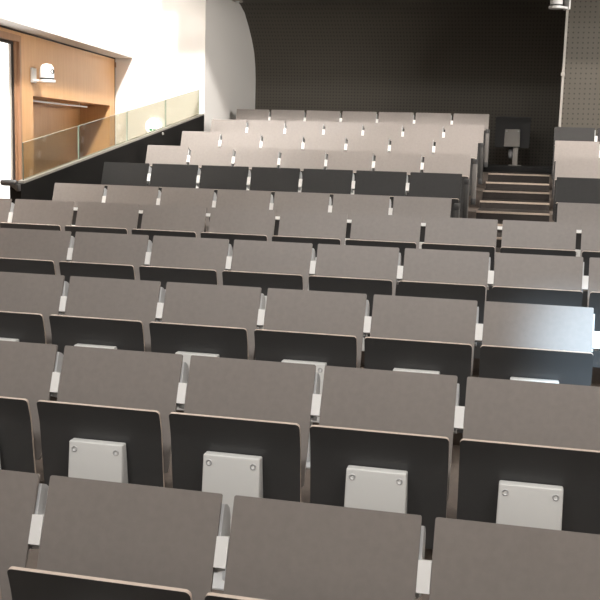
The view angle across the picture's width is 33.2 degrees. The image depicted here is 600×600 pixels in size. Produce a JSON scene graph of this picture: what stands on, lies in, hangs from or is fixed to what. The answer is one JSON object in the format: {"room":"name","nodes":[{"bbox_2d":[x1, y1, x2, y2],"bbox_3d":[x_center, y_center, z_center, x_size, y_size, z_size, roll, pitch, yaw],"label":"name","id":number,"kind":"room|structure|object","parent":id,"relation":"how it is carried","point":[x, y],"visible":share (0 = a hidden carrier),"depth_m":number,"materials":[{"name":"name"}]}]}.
{"room":"lecture hall","nodes":[
{"label":"lecture hall","id":0,"kind":"room"},
{"bbox_2d":[0,27,114,177],"bbox_3d":[-3.295,-1.393,9.774,0.500,2.580,8.500,3,9,6],"label":"wall","id":1,"kind":"structure","parent":0,"point":[85,78],"depth_m":12.48,"materials":[{"name":"brown wood"}]},
{"bbox_2d":[0,30,22,198],"bbox_3d":[-3.189,-1.507,9.724,0.312,2.227,1.860,3,9,6],"label":"door","id":2,"kind":"structure","parent":1,"relation":"in","point":[11,139],"depth_m":10.41,"materials":[{"name":"brown wood"}]},
{"bbox_2d":[30,64,55,82],"bbox_3d":[-2.756,-2.440,10.828,0.258,0.205,0.184,4,9,13],"label":"dome camera","id":3,"kind":"object","parent":1,"relation":"attached to","point":[46,70],"visible":1,"depth_m":10.77,"materials":[{"name":"white plastic"}]},
{"bbox_2d":[0,25,114,58],"bbox_3d":[-3.140,-1.534,9.735,0.204,2.279,8.500,3,9,6],"label":"trim","id":4,"kind":"structure","parent":1,"relation":"attached to","point":[0,25],"depth_m":11.37,"materials":[{"name":"brown"}]},
{"bbox_2d":[33,100,86,107],"bbox_3d":[-2.944,-2.377,12.103,0.024,0.049,2.350,3,9,6],"label":"rail","id":5,"kind":"object","parent":1,"relation":"attached to","point":[38,101],"visible":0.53,"depth_m":12.23,"materials":[{"name":"silver metal"}]},
{"bbox_2d":[0,0,132,57],"bbox_3d":[-3.780,-4.782,5.092,1.261,5.542,16.820,3,9,6],"label":"wall","id":6,"kind":"structure","parent":0,"point":[105,27],"depth_m":11.53,"materials":[{"name":"white paint"}]},
{"bbox_2d":[115,0,205,144],"bbox_3d":[-2.474,-4.689,13.601,2.602,8.300,0.202,4,9,13],"label":"wall","id":7,"kind":"structure","parent":0,"point":[168,60],"depth_m":13.57,"materials":[{"name":"white paint"}]},
{"bbox_2d":[145,118,161,131],"bbox_3d":[-1.999,-2.363,13.707,0.230,0.230,0.056,4,9,13],"label":"wall lamp","id":8,"kind":"object","parent":7,"relation":"attached to","point":[152,124],"visible":0.74,"depth_m":13.68,"materials":[{"name":"white"}]},
{"bbox_2d":[204,0,255,131],"bbox_3d":[-1.080,-2.964,14.787,0.200,4.600,2.615,4,9,13],"label":"wall","id":9,"kind":"structure","parent":0,"point":[230,76],"depth_m":14.38,"materials":[{"name":"white paint"}]},
{"bbox_2d":[10,115,203,203],"bbox_3d":[-1.933,-1.368,11.265,0.110,1.541,5.012,4,9,13],"label":"wall","id":10,"kind":"structure","parent":9,"relation":"attached to","point":[89,171],"depth_m":10.36,"materials":[{"name":"black paint"}]},
{"bbox_2d":[0,179,20,190],"bbox_3d":[-2.542,-1.007,8.828,0.175,0.098,0.062,4,9,13],"label":"handrail","id":11,"kind":"object","parent":10,"relation":"attached to","point":[14,184],"visible":1,"depth_m":8.80,"materials":[{"name":"grey metal"}]},
{"bbox_2d":[18,90,203,182],"bbox_3d":[-1.879,-1.923,11.197,0.078,1.077,4.945,4,9,13],"label":"glass balustrade","id":12,"kind":"object","parent":10,"relation":"on","point":[41,174],"visible":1,"depth_m":10.52,"materials":[{"name":"grey"}]},
{"bbox_2d":[27,172,599,599],"bbox_3d":[-0.167,0.324,5.468,11.300,1.653,18.360,4,9,13],"label":"floor","id":13,"kind":"structure","parent":0,"point":[595,381],"depth_m":4.65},
{"bbox_2d":[0,198,14,229],"bbox_3d":[-2.453,-0.378,7.658,0.519,0.790,0.351,4,9,13],"label":"seat","id":14,"kind":"object","parent":13,"relation":"on","point":[6,205],"visible":0.44,"depth_m":7.65,"materials":[{"name":"grey plastic"}]},
{"bbox_2d":[0,470,48,599],"bbox_3d":[-0.966,0.865,2.735,0.519,0.790,0.351,4,9,13],"label":"seat","id":15,"kind":"object","parent":13,"relation":"on","point":[23,499],"visible":0.74,"depth_m":2.72,"materials":[{"name":"grey laminate"}]},
{"bbox_2d":[0,340,62,472],"bbox_3d":[-1.211,0.568,3.951,0.519,0.790,0.351,4,9,13],"label":"seat","id":16,"kind":"object","parent":13,"relation":"on","point":[30,373],"visible":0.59,"depth_m":3.92,"materials":[{"name":"grey plastic"}]},
{"bbox_2d":[0,272,68,343],"bbox_3d":[-1.458,0.268,5.129,0.519,0.790,0.351,4,9,13],"label":"seat","id":17,"kind":"object","parent":13,"relation":"on","point":[27,300],"visible":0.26,"depth_m":5.12,"materials":[{"name":"grey plastic"}]},
{"bbox_2d":[0,228,74,274],"bbox_3d":[-1.701,-0.040,6.345,0.519,0.790,0.351,4,9,13],"label":"seat","id":18,"kind":"object","parent":13,"relation":"on","point":[32,251],"visible":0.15,"depth_m":6.36,"materials":[{"name":"grey plastic"}]},
{"bbox_2d":[0,199,77,230],"bbox_3d":[-1.952,-0.342,7.519,0.519,0.790,0.300,4,9,13],"label":"seat","id":19,"kind":"object","parent":13,"relation":"on","point":[27,213],"visible":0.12,"depth_m":7.56,"materials":[{"name":"grey plastic"}]},
{"bbox_2d":[52,183,106,225],"bbox_3d":[-2.026,-0.650,9.100,0.519,0.790,0.351,4,9,13],"label":"seat","id":20,"kind":"object","parent":13,"relation":"on","point":[77,193],"visible":0.1,"depth_m":9.13,"materials":[{"name":"grey plastic"}]},
{"bbox_2d":[65,202,142,237],"bbox_3d":[-1.446,-0.310,7.404,0.519,0.790,0.300,4,9,13],"label":"seat","id":21,"kind":"object","parent":13,"relation":"on","point":[97,217],"visible":0.2,"depth_m":7.45,"materials":[{"name":"grey plastic"}]},
{"bbox_2d":[59,232,151,282],"bbox_3d":[-1.195,-0.008,6.231,0.519,0.790,0.351,4,9,13],"label":"seat","id":22,"kind":"object","parent":13,"relation":"on","point":[99,255],"visible":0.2,"depth_m":6.23,"materials":[{"name":"grey plastic"}]},
{"bbox_2d":[49,276,164,354],"bbox_3d":[-0.952,0.300,5.014,0.519,0.790,0.351,4,9,13],"label":"seat","id":23,"kind":"object","parent":13,"relation":"on","point":[107,313],"visible":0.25,"depth_m":5.00,"materials":[{"name":"grey plastic"}]},
{"bbox_2d":[37,345,188,486],"bbox_3d":[-0.705,0.600,3.837,0.519,0.790,0.351,4,9,13],"label":"seat","id":24,"kind":"object","parent":13,"relation":"on","point":[108,420],"visible":0.61,"depth_m":3.78,"materials":[{"name":"grey metal"}]},
{"bbox_2d":[7,475,230,599],"bbox_3d":[-0.460,0.897,2.620,0.519,0.790,0.351,4,9,13],"label":"seat","id":25,"kind":"object","parent":13,"relation":"on","point":[101,540],"visible":0.98,"depth_m":2.63,"materials":[{"name":"grey metal"}]},
{"bbox_2d":[101,162,151,188],"bbox_3d":[-1.773,-0.981,10.123,0.519,0.790,0.351,4,9,13],"label":"seat","id":26,"kind":"object","parent":13,"relation":"on","point":[114,173],"visible":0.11,"depth_m":10.15,"materials":[{"name":"grey metal"}]},
{"bbox_2d":[105,185,160,228],"bbox_3d":[-1.520,-0.618,8.985,0.519,0.790,0.351,4,9,13],"label":"seat","id":27,"kind":"object","parent":13,"relation":"on","point":[141,195],"visible":0.13,"depth_m":9.02,"materials":[{"name":"grey metal"}]},
{"bbox_2d":[145,145,190,185],"bbox_3d":[-1.500,-1.325,11.235,0.519,0.790,0.351,4,9,13],"label":"seat","id":28,"kind":"object","parent":13,"relation":"on","point":[156,154],"visible":0.16,"depth_m":11.26,"materials":[{"name":"grey metal"}]},
{"bbox_2d":[132,204,210,243],"bbox_3d":[-0.940,-0.278,7.289,0.519,0.790,0.300,4,9,13],"label":"seat","id":29,"kind":"object","parent":13,"relation":"on","point":[157,220],"visible":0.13,"depth_m":7.33,"materials":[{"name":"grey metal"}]},
{"bbox_2d":[149,164,200,190],"bbox_3d":[-1.267,-0.949,10.009,0.519,0.790,0.351,4,9,13],"label":"seat","id":30,"kind":"object","parent":13,"relation":"on","point":[162,175],"visible":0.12,"depth_m":10.04,"materials":[{"name":"grey plastic"}]},
{"bbox_2d":[139,235,232,292],"bbox_3d":[-0.689,0.024,6.116,0.519,0.790,0.351,4,9,13],"label":"seat","id":31,"kind":"object","parent":13,"relation":"on","point":[173,259],"visible":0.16,"depth_m":6.12,"materials":[{"name":"grey plastic"}]},
{"bbox_2d":[160,187,216,231],"bbox_3d":[-1.014,-0.586,8.870,0.519,0.790,0.351,4,9,13],"label":"seat","id":32,"kind":"object","parent":13,"relation":"on","point":[171,196],"visible":0.12,"depth_m":8.90,"materials":[{"name":"grey plastic"}]},
{"bbox_2d":[180,131,221,150],"bbox_3d":[-1.235,-1.662,12.307,0.519,0.790,0.351,4,9,13],"label":"seat","id":33,"kind":"object","parent":13,"relation":"on","point":[189,138],"visible":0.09,"depth_m":12.34,"materials":[{"name":"grey plastic"}]},
{"bbox_2d":[149,282,264,410],"bbox_3d":[-0.446,0.332,4.899,0.519,0.790,0.351,4,9,13],"label":"seat","id":34,"kind":"object","parent":13,"relation":"on","point":[210,320],"visible":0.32,"depth_m":4.88,"materials":[{"name":"grey plastic"}]},
{"bbox_2d":[189,146,234,187],"bbox_3d":[-0.993,-1.293,11.120,0.519,0.790,0.351,4,9,13],"label":"seat","id":35,"kind":"object","parent":13,"relation":"on","point":[214,156],"visible":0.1,"depth_m":11.15,"materials":[{"name":"grey plastic"}]},
{"bbox_2d":[199,165,250,194],"bbox_3d":[-0.761,-0.917,9.894,0.519,0.790,0.351,4,9,13],"label":"seat","id":36,"kind":"object","parent":13,"relation":"on","point":[211,177],"visible":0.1,"depth_m":9.92,"materials":[{"name":"grey plastic"}]},
{"bbox_2d":[210,119,247,135],"bbox_3d":[-0.965,-2.005,13.401,0.519,0.790,0.351,4,9,13],"label":"seat","id":37,"kind":"object","parent":13,"relation":"on","point":[217,125],"visible":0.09,"depth_m":13.44,"materials":[{"name":"grey plastic"}]},
{"bbox_2d":[201,207,279,249],"bbox_3d":[-0.434,-0.246,7.174,0.519,0.790,0.300,4,9,13],"label":"seat","id":38,"kind":"object","parent":13,"relation":"on","point":[232,224],"visible":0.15,"depth_m":7.22,"materials":[{"name":"grey plastic"}]},
{"bbox_2d":[209,189,273,221],"bbox_3d":[-0.508,-0.554,8.756,0.519,0.790,0.351,4,9,13],"label":"seat","id":39,"kind":"object","parent":13,"relation":"on","point":[226,198],"visible":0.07,"depth_m":8.79,"materials":[{"name":"grey plastic"}]},
{"bbox_2d":[221,132,262,153],"bbox_3d":[-0.729,-1.630,12.192,0.519,0.790,0.351,4,9,13],"label":"seat","id":40,"kind":"object","parent":13,"relation":"on","point":[235,140],"visible":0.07,"depth_m":12.22,"materials":[{"name":"grey plastic"}]},
{"bbox_2d":[169,355,321,590],"bbox_3d":[-0.199,0.632,3.722,0.519,0.790,0.351,4,9,13],"label":"seat","id":41,"kind":"object","parent":13,"relation":"on","point":[243,429],"visible":0.68,"depth_m":3.66,"materials":[{"name":"grey plastic"}]},
{"bbox_2d":[236,109,270,125],"bbox_3d":[-0.699,-2.346,14.482,0.519,0.790,0.351,4,9,13],"label":"seat","id":42,"kind":"object","parent":13,"relation":"on","point":[241,114],"visible":0.09,"depth_m":14.52,"materials":[{"name":"grey metal"}]},
{"bbox_2d":[234,148,280,189],"bbox_3d":[-0.487,-1.261,11.005,0.519,0.790,0.351,4,9,13],"label":"seat","id":43,"kind":"object","parent":13,"relation":"on","point":[244,157],"visible":0.16,"depth_m":11.03,"materials":[{"name":"grey metal"}]},
{"bbox_2d":[248,120,285,136],"bbox_3d":[-0.459,-1.973,13.287,0.519,0.790,0.351,4,9,13],"label":"seat","id":44,"kind":"object","parent":13,"relation":"on","point":[255,126],"visible":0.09,"depth_m":13.32,"materials":[{"name":"grey metal"}]},
{"bbox_2d":[222,240,315,327],"bbox_3d":[-0.183,0.055,6.001,0.519,0.790,0.351,4,9,13],"label":"seat","id":45,"kind":"object","parent":13,"relation":"on","point":[265,265],"visible":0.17,"depth_m":6.00,"materials":[{"name":"grey metal"}]},
{"bbox_2d":[249,167,301,202],"bbox_3d":[-0.255,-0.885,9.779,0.519,0.790,0.351,4,9,13],"label":"seat","id":46,"kind":"object","parent":13,"relation":"on","point":[271,179],"visible":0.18,"depth_m":9.80,"materials":[{"name":"grey metal"}]},
{"bbox_2d":[262,133,304,153],"bbox_3d":[-0.223,-1.598,12.077,0.519,0.790,0.351,4,9,13],"label":"seat","id":47,"kind":"object","parent":13,"relation":"on","point":[279,141],"visible":0.13,"depth_m":12.11,"materials":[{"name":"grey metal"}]},
{"bbox_2d":[270,110,305,126],"bbox_3d":[-0.192,-2.314,14.368,0.519,0.790,0.351,4,9,13],"label":"seat","id":48,"kind":"object","parent":13,"relation":"on","point":[276,115],"visible":0.13,"depth_m":14.40,"materials":[{"name":"grey plastic"}]},
{"bbox_2d":[273,191,331,235],"bbox_3d":[-0.002,-0.522,8.641,0.519,0.790,0.351,4,9,13],"label":"seat","id":49,"kind":"object","parent":13,"relation":"on","point":[287,201],"visible":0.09,"depth_m":8.67,"materials":[{"name":"grey plastic"}]},
{"bbox_2d":[280,149,327,191],"bbox_3d":[0.019,-1.229,10.890,0.519,0.790,0.351,4,9,13],"label":"seat","id":50,"kind":"object","parent":13,"relation":"on","point":[303,159],"visible":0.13,"depth_m":10.92,"materials":[{"name":"grey plastic"}]},
{"bbox_2d":[286,121,324,142],"bbox_3d":[0.047,-1.941,13.172,0.519,0.790,0.351,4,9,13],"label":"seat","id":51,"kind":"object","parent":13,"relation":"on","point":[293,127],"visible":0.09,"depth_m":13.20,"materials":[{"name":"grey plastic"}]},
{"bbox_2d":[272,210,351,289],"bbox_3d":[0.072,-0.214,7.060,0.519,0.790,0.300,4,9,13],"label":"seat","id":52,"kind":"object","parent":13,"relation":"on","point":[316,228],"visible":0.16,"depth_m":7.10,"materials":[{"name":"grey plastic"}]},
{"bbox_2d":[254,288,371,467],"bbox_3d":[0.060,0.364,4.784,0.519,0.790,0.351,4,9,13],"label":"seat","id":53,"kind":"object","parent":13,"relation":"on","point":[321,329],"visible":0.5,"depth_m":4.77,"materials":[{"name":"grey plastic"}]},
{"bbox_2d":[205,495,431,599],"bbox_3d":[0.046,0.929,2.505,0.519,0.790,0.351,4,9,13],"label":"seat","id":54,"kind":"object","parent":13,"relation":"on","point":[278,549],"visible":0.98,"depth_m":2.54,"materials":[{"name":"grey plastic"}]},
{"bbox_2d":[306,110,341,128],"bbox_3d":[0.314,-2.282,14.253,0.519,0.790,0.351,4,9,13],"label":"seat","id":55,"kind":"object","parent":13,"relation":"on","point":[320,116],"visible":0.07,"depth_m":14.28,"materials":[{"name":"grey plastic"}]},
{"bbox_2d":[304,134,346,168],"bbox_3d":[0.283,-1.567,11.963,0.519,0.790,0.351,4,9,13],"label":"seat","id":56,"kind":"object","parent":13,"relation":"on","point":[312,141],"visible":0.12,"depth_m":12.00,"materials":[{"name":"grey plastic"}]},
{"bbox_2d":[301,169,354,205],"bbox_3d":[0.251,-0.853,9.664,0.519,0.790,0.351,4,9,13],"label":"seat","id":57,"kind":"object","parent":13,"relation":"on","point":[330,181],"visible":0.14,"depth_m":9.69,"materials":[{"name":"black plastic"}]},
{"bbox_2d":[324,122,363,142],"bbox_3d":[0.553,-1.909,13.057,0.519,0.790,0.351,4,9,13],"label":"seat","id":58,"kind":"object","parent":13,"relation":"on","point":[331,128],"visible":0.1,"depth_m":13.09,"materials":[{"name":"beige plastic"}]},
{"bbox_2d":[327,150,374,193],"bbox_3d":[0.525,-1.197,10.775,0.519,0.790,0.351,4,9,13],"label":"seat","id":59,"kind":"object","parent":13,"relation":"on","point":[337,160],"visible":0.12,"depth_m":10.80,"materials":[{"name":"grey plastic"}]},
{"bbox_2d":[309,244,402,350],"bbox_3d":[0.324,0.087,5.886,0.519,0.790,0.351,4,9,13],"label":"seat","id":60,"kind":"object","parent":13,"relation":"on","point":[370,271],"visible":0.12,"depth_m":5.89,"materials":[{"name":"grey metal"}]},
{"bbox_2d":[342,111,377,127],"bbox_3d":[0.820,-2.251,14.138,0.519,0.790,0.351,4,9,13],"label":"seat","id":61,"kind":"object","parent":13,"relation":"on","point":[347,116],"visible":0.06,"depth_m":14.17,"materials":[{"name":"grey metal"}]},
{"bbox_2d":[332,194,392,244],"bbox_3d":[0.505,-0.490,8.526,0.519,0.790,0.351,4,9,13],"label":"seat","id":62,"kind":"object","parent":13,"relation":"on","point":[349,204],"visible":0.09,"depth_m":8.56,"materials":[{"name":"grey metal"}]},
{"bbox_2d":[347,135,390,170],"bbox_3d":[0.790,-1.534,11.848,0.519,0.790,0.351,4,9,13],"label":"seat","id":63,"kind":"object","parent":13,"relation":"on","point":[375,144],"visible":0.14,"depth_m":11.88,"materials":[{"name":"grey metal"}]},
{"bbox_2d":[354,170,409,207],"bbox_3d":[0.758,-0.821,9.549,0.519,0.790,0.351,4,9,13],"label":"seat","id":64,"kind":"object","parent":13,"relation":"on","point":[385,183],"visible":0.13,"depth_m":9.58,"materials":[{"name":"grey metal"}]},
{"bbox_2d":[364,123,403,144],"bbox_3d":[1.060,-1.878,12.942,0.519,0.790,0.351,4,9,13],"label":"seat","id":65,"kind":"object","parent":13,"relation":"on","point":[371,129],"visible":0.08,"depth_m":12.97,"materials":[{"name":"grey metal"}]},
{"bbox_2d":[345,213,425,295],"bbox_3d":[0.579,-0.183,6.945,0.519,0.790,0.300,4,9,13],"label":"seat","id":66,"kind":"object","parent":13,"relation":"on","point":[401,232],"visible":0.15,"depth_m":6.99,"materials":[{"name":"grey plastic"}]},
{"bbox_2d":[310,366,464,548],"bbox_3d":[0.307,0.664,3.607,0.519,0.790,0.351,4,9,13],"label":"seat","id":67,"kind":"object","parent":13,"relation":"on","point":[382,440],"visible":0.73,"depth_m":3.54,"materials":[{"name":"grey plastic"}]},
{"bbox_2d":[378,112,414,130],"bbox_3d":[1.326,-2.219,14.023,0.519,0.790,0.351,4,9,13],"label":"seat","id":68,"kind":"object","parent":13,"relation":"on","point":[384,117],"visible":0.1,"depth_m":14.06,"materials":[{"name":"grey plastic"}]},
{"bbox_2d":[374,152,423,195],"bbox_3d":[1.031,-1.165,10.661,0.519,0.790,0.351,4,9,13],"label":"seat","id":69,"kind":"object","parent":13,"relation":"on","point":[384,161],"visible":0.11,"depth_m":10.69,"materials":[{"name":"beige plastic"}]},
{"bbox_2d":[390,136,434,172],"bbox_3d":[1.296,-1.503,11.733,0.519,0.790,0.351,4,9,13],"label":"seat","id":70,"kind":"object","parent":13,"relation":"on","point":[423,145],"visible":0.17,"depth_m":11.76,"materials":[{"name":"beige plastic"}]},
{"bbox_2d":[364,294,482,432],"bbox_3d":[0.566,0.396,4.670,0.519,0.790,0.351,4,9,13],"label":"seat","id":71,"kind":"object","parent":13,"relation":"on","point":[408,334],"visible":0.41,"depth_m":4.65,"materials":[{"name":"grey plastic"}]},
{"bbox_2d":[404,123,444,145],"bbox_3d":[1.566,-1.846,12.827,0.519,0.790,0.351,4,9,13],"label":"seat","id":72,"kind":"object","parent":13,"relation":"on","point":[435,131],"visible":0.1,"depth_m":12.86,"materials":[{"name":"beige plastic"}]},
{"bbox_2d":[392,196,459,248],"bbox_3d":[1.037,-0.465,8.457,0.550,0.790,0.452,4,9,13],"label":"seat","id":73,"kind":"object","parent":13,"relation":"on","point":[424,207],"visible":0.19,"depth_m":8.44,"materials":[{"name":"grey plastic"}]},
{"bbox_2d":[415,113,452,131],"bbox_3d":[1.832,-2.187,13.908,0.519,0.790,0.351,4,9,13],"label":"seat","id":74,"kind":"object","parent":13,"relation":"on","point":[421,118],"visible":0.11,"depth_m":13.94,"materials":[{"name":"grey plastic"}]},
{"bbox_2d":[408,172,469,217],"bbox_3d":[1.290,-0.796,9.480,0.550,0.790,0.452,4,9,13],"label":"seat","id":75,"kind":"object","parent":13,"relation":"on","point":[437,185],"visible":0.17,"depth_m":9.47,"materials":[{"name":"black plastic"}]},
{"bbox_2d":[398,248,493,358],"bbox_3d":[0.830,0.119,5.771,0.519,0.790,0.351,4,9,13],"label":"seat","id":76,"kind":"object","parent":13,"relation":"on","point":[428,273],"visible":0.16,"depth_m":5.77,"materials":[{"name":"grey plastic"}]},
{"bbox_2d":[423,153,477,216],"bbox_3d":[1.564,-1.139,10.591,0.550,0.790,0.452,4,9,13],"label":"seat","id":77,"kind":"object","parent":13,"relation":"on","point":[433,162],"visible":0.36,"depth_m":10.58,"materials":[{"name":"beige plastic"}]},
{"bbox_2d":[435,138,483,195],"bbox_3d":[1.828,-1.477,11.663,0.550,0.790,0.452,4,9,13],"label":"seat","id":78,"kind":"object","parent":13,"relation":"on","point":[443,145],"visible":0.28,"depth_m":11.65,"materials":[{"name":"beige plastic"}]},
{"bbox_2d":[422,217,501,301],"bbox_3d":[1.085,-0.151,6.830,0.519,0.790,0.300,4,9,13],"label":"seat","id":79,"kind":"object","parent":13,"relation":"on","point":[441,233],"visible":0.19,"depth_m":6.87,"materials":[{"name":"grey plastic"}]},
{"bbox_2d":[445,124,489,176],"bbox_3d":[2.098,-1.820,12.758,0.550,0.790,0.452,4,9,13],"label":"seat","id":80,"kind":"object","parent":13,"relation":"on","point":[451,131],"visible":0.23,"depth_m":12.75,"materials":[{"name":"beige plastic"}]},
{"bbox_2d":[453,113,488,161],"bbox_3d":[2.316,-2.152,13.773,0.486,0.790,0.300,4,9,13],"label":"seat","id":81,"kind":"object","parent":13,"relation":"on","point":[458,119],"visible":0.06,"depth_m":13.82,"materials":[{"name":"grey plastic"}]},
{"bbox_2d":[429,517,599,599],"bbox_3d":[0.552,0.961,2.390,0.519,0.790,0.351,4,9,13],"label":"seat","id":82,"kind":"object","parent":13,"relation":"on","point":[472,560],"visible":1,"depth_m":2.44,"materials":[{"name":"grey plastic"}]},
{"bbox_2d":[457,377,599,534],"bbox_3d":[0.814,0.696,3.492,0.519,0.790,0.351,4,9,13],"label":"seat","id":83,"kind":"object","parent":13,"relation":"on","point":[529,456],"visible":0.72,"depth_m":3.43,"materials":[{"name":"grey plastic"}]},
{"bbox_2d":[479,301,599,385],"bbox_3d":[1.073,0.428,4.555,0.519,0.790,0.351,4,9,13],"label":"seat","id":84,"kind":"object","parent":13,"relation":"on","point":[521,341],"visible":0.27,"depth_m":4.54,"materials":[{"name":"grey metal"}]},
{"bbox_2d":[492,253,588,306],"bbox_3d":[1.336,0.151,5.657,0.519,0.790,0.351,4,9,13],"label":"seat","id":85,"kind":"object","parent":13,"relation":"on","point":[518,278],"visible":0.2,"depth_m":5.66,"materials":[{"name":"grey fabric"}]},
{"bbox_2d":[500,220,581,256],"bbox_3d":[1.591,-0.119,6.715,0.519,0.790,0.300,4,9,13],"label":"seat","id":86,"kind":"object","parent":13,"relation":"on","point":[518,237],"visible":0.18,"depth_m":6.76,"materials":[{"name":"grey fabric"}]},
{"bbox_2d":[552,127,596,178],"bbox_3d":[3.383,-1.731,12.415,0.519,0.790,0.351,4,9,13],"label":"seat","id":87,"kind":"object","parent":13,"relation":"on","point":[560,133],"visible":0.2,"depth_m":12.45,"materials":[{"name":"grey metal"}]},
{"bbox_2d":[552,157,599,220],"bbox_3d":[2.849,-1.050,10.248,0.519,0.790,0.351,4,9,13],"label":"seat","id":88,"kind":"object","parent":13,"relation":"on","point":[573,167],"visible":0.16,"depth_m":10.28,"materials":[{"name":"grey metal"}]},
{"bbox_2d":[552,141,599,198],"bbox_3d":[3.113,-1.388,11.321,0.519,0.790,0.351,4,9,13],"label":"seat","id":89,"kind":"object","parent":13,"relation":"on","point":[581,149],"visible":0.23,"depth_m":11.35,"materials":[{"name":"grey metal"}]},
{"bbox_2d":[554,177,599,221],"bbox_3d":[2.575,-0.707,9.137,0.519,0.790,0.351,4,9,13],"label":"seat","id":90,"kind":"object","parent":13,"relation":"on","point":[568,189],"visible":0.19,"depth_m":9.18,"materials":[{"name":"black plastic"}]},
{"bbox_2d":[557,202,599,256],"bbox_3d":[2.322,-0.376,8.114,0.519,0.790,0.351,4,9,13],"label":"seat","id":91,"kind":"object","parent":13,"relation":"on","point":[579,213],"visible":0.18,"depth_m":8.16,"materials":[{"name":"grey fabric"}]},
{"bbox_2d":[580,223,599,306],"bbox_3d":[2.097,-0.087,6.600,0.519,0.790,0.300,4,9,13],"label":"seat","id":92,"kind":"object","parent":13,"relation":"on","point":[590,236],"visible":0.29,"depth_m":6.69,"materials":[{"name":"grey plastic"}]},
{"bbox_2d":[587,257,599,367],"bbox_3d":[1.842,0.183,5.542,0.519,0.790,0.351,4,9,13],"label":"seat","id":93,"kind":"object","parent":13,"relation":"on","point":[593,300],"visible":0.48,"depth_m":5.56,"materials":[{"name":"grey plastic"}]},
{"bbox_2d":[597,128,599,141],"bbox_3d":[3.889,-1.699,12.300,0.519,0.790,0.351,4,9,13],"label":"seat","id":94,"kind":"object","parent":13,"relation":"on","point":[598,136],"visible":0.24,"depth_m":12.38,"materials":[{"name":"grey plastic"}]},
{"bbox_2d":[239,0,565,165],"bbox_3d":[3.149,-2.941,13.290,8.698,2.850,3.780,4,9,13],"label":"wall","id":95,"kind":"structure","parent":0,"point":[495,58],"depth_m":15.06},
{"bbox_2d":[476,172,548,251],"bbox_3d":[2.339,-0.886,11.064,0.771,0.883,6.089,4,9,13],"label":"steps","id":96,"kind":"structure","parent":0,"point":[487,196],"depth_m":11.85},
{"bbox_2d":[476,211,549,215],"bbox_3d":[2.290,-0.936,10.835,0.771,0.020,0.041,4,9,13],"label":"trim","id":97,"kind":"structure","parent":96,"relation":"attached to","point":[498,212],"depth_m":10.81,"materials":[{"name":"silver"}]},
{"bbox_2d":[480,200,548,204],"bbox_3d":[2.431,-1.104,11.410,0.771,0.020,0.041,4,9,13],"label":"trim","id":98,"kind":"structure","parent":96,"relation":"attached to","point":[480,200],"depth_m":11.39,"materials":[{"name":"silver"}]},
{"bbox_2d":[483,190,548,193],"bbox_3d":[2.554,-1.276,11.907,0.771,0.020,0.041,4,9,13],"label":"trim","id":99,"kind":"structure","parent":96,"relation":"attached to","point":[483,190],"depth_m":11.89,"materials":[{"name":"beige"}]},
{"bbox_2d":[486,182,548,185],"bbox_3d":[2.701,-1.447,12.504,0.771,0.020,0.041,4,9,13],"label":"trim","id":100,"kind":"structure","parent":96,"relation":"attached to","point":[486,182],"depth_m":12.48,"materials":[{"name":"beige"}]},
{"bbox_2d":[488,173,548,176],"bbox_3d":[2.824,-1.619,13.001,0.771,0.020,0.041,4,9,13],"label":"trim","id":101,"kind":"structure","parent":96,"relation":"attached to","point":[488,173],"depth_m":12.98,"materials":[{"name":"beige wood"}]},
{"bbox_2d":[483,164,551,173],"bbox_3d":[3.240,-1.006,14.230,8.698,1.740,2.290,4,9,13],"label":"floor","id":102,"kind":"structure","parent":0,"point":[491,167],"depth_m":13.95,"materials":[{"name":"black carpet"}]},
{"bbox_2d":[495,116,530,165],"bbox_3d":[3.027,-2.268,14.355,0.486,0.690,0.300,4,9,13],"label":"seat","id":103,"kind":"object","parent":102,"relation":"on","point":[513,133],"visible":1,"depth_m":14.25,"materials":[{"name":"black plastic"}]},
{"bbox_2d":[558,0,599,135],"bbox_3d":[5.532,-2.604,13.322,4.032,2.703,2.330,4,9,13],"label":"wall","id":104,"kind":"structure","parent":0,"point":[581,89],"depth_m":12.55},
{"bbox_2d":[549,0,570,10],"bbox_3d":[3.195,-3.691,12.412,0.252,0.205,0.183,-1,9,-17],"label":"dome camera","id":105,"kind":"object","parent":104,"relation":"attached to","point":[554,4],"visible":1,"depth_m":12.38,"materials":[{"name":"white"}]},
{"bbox_2d":[558,10,568,126],"bbox_3d":[3.293,-2.742,12.618,0.030,2.327,0.030,4,9,13],"label":"trim","id":106,"kind":"structure","parent":104,"relation":"attached to","point":[567,11],"depth_m":12.58,"materials":[{"name":"grey metal"}]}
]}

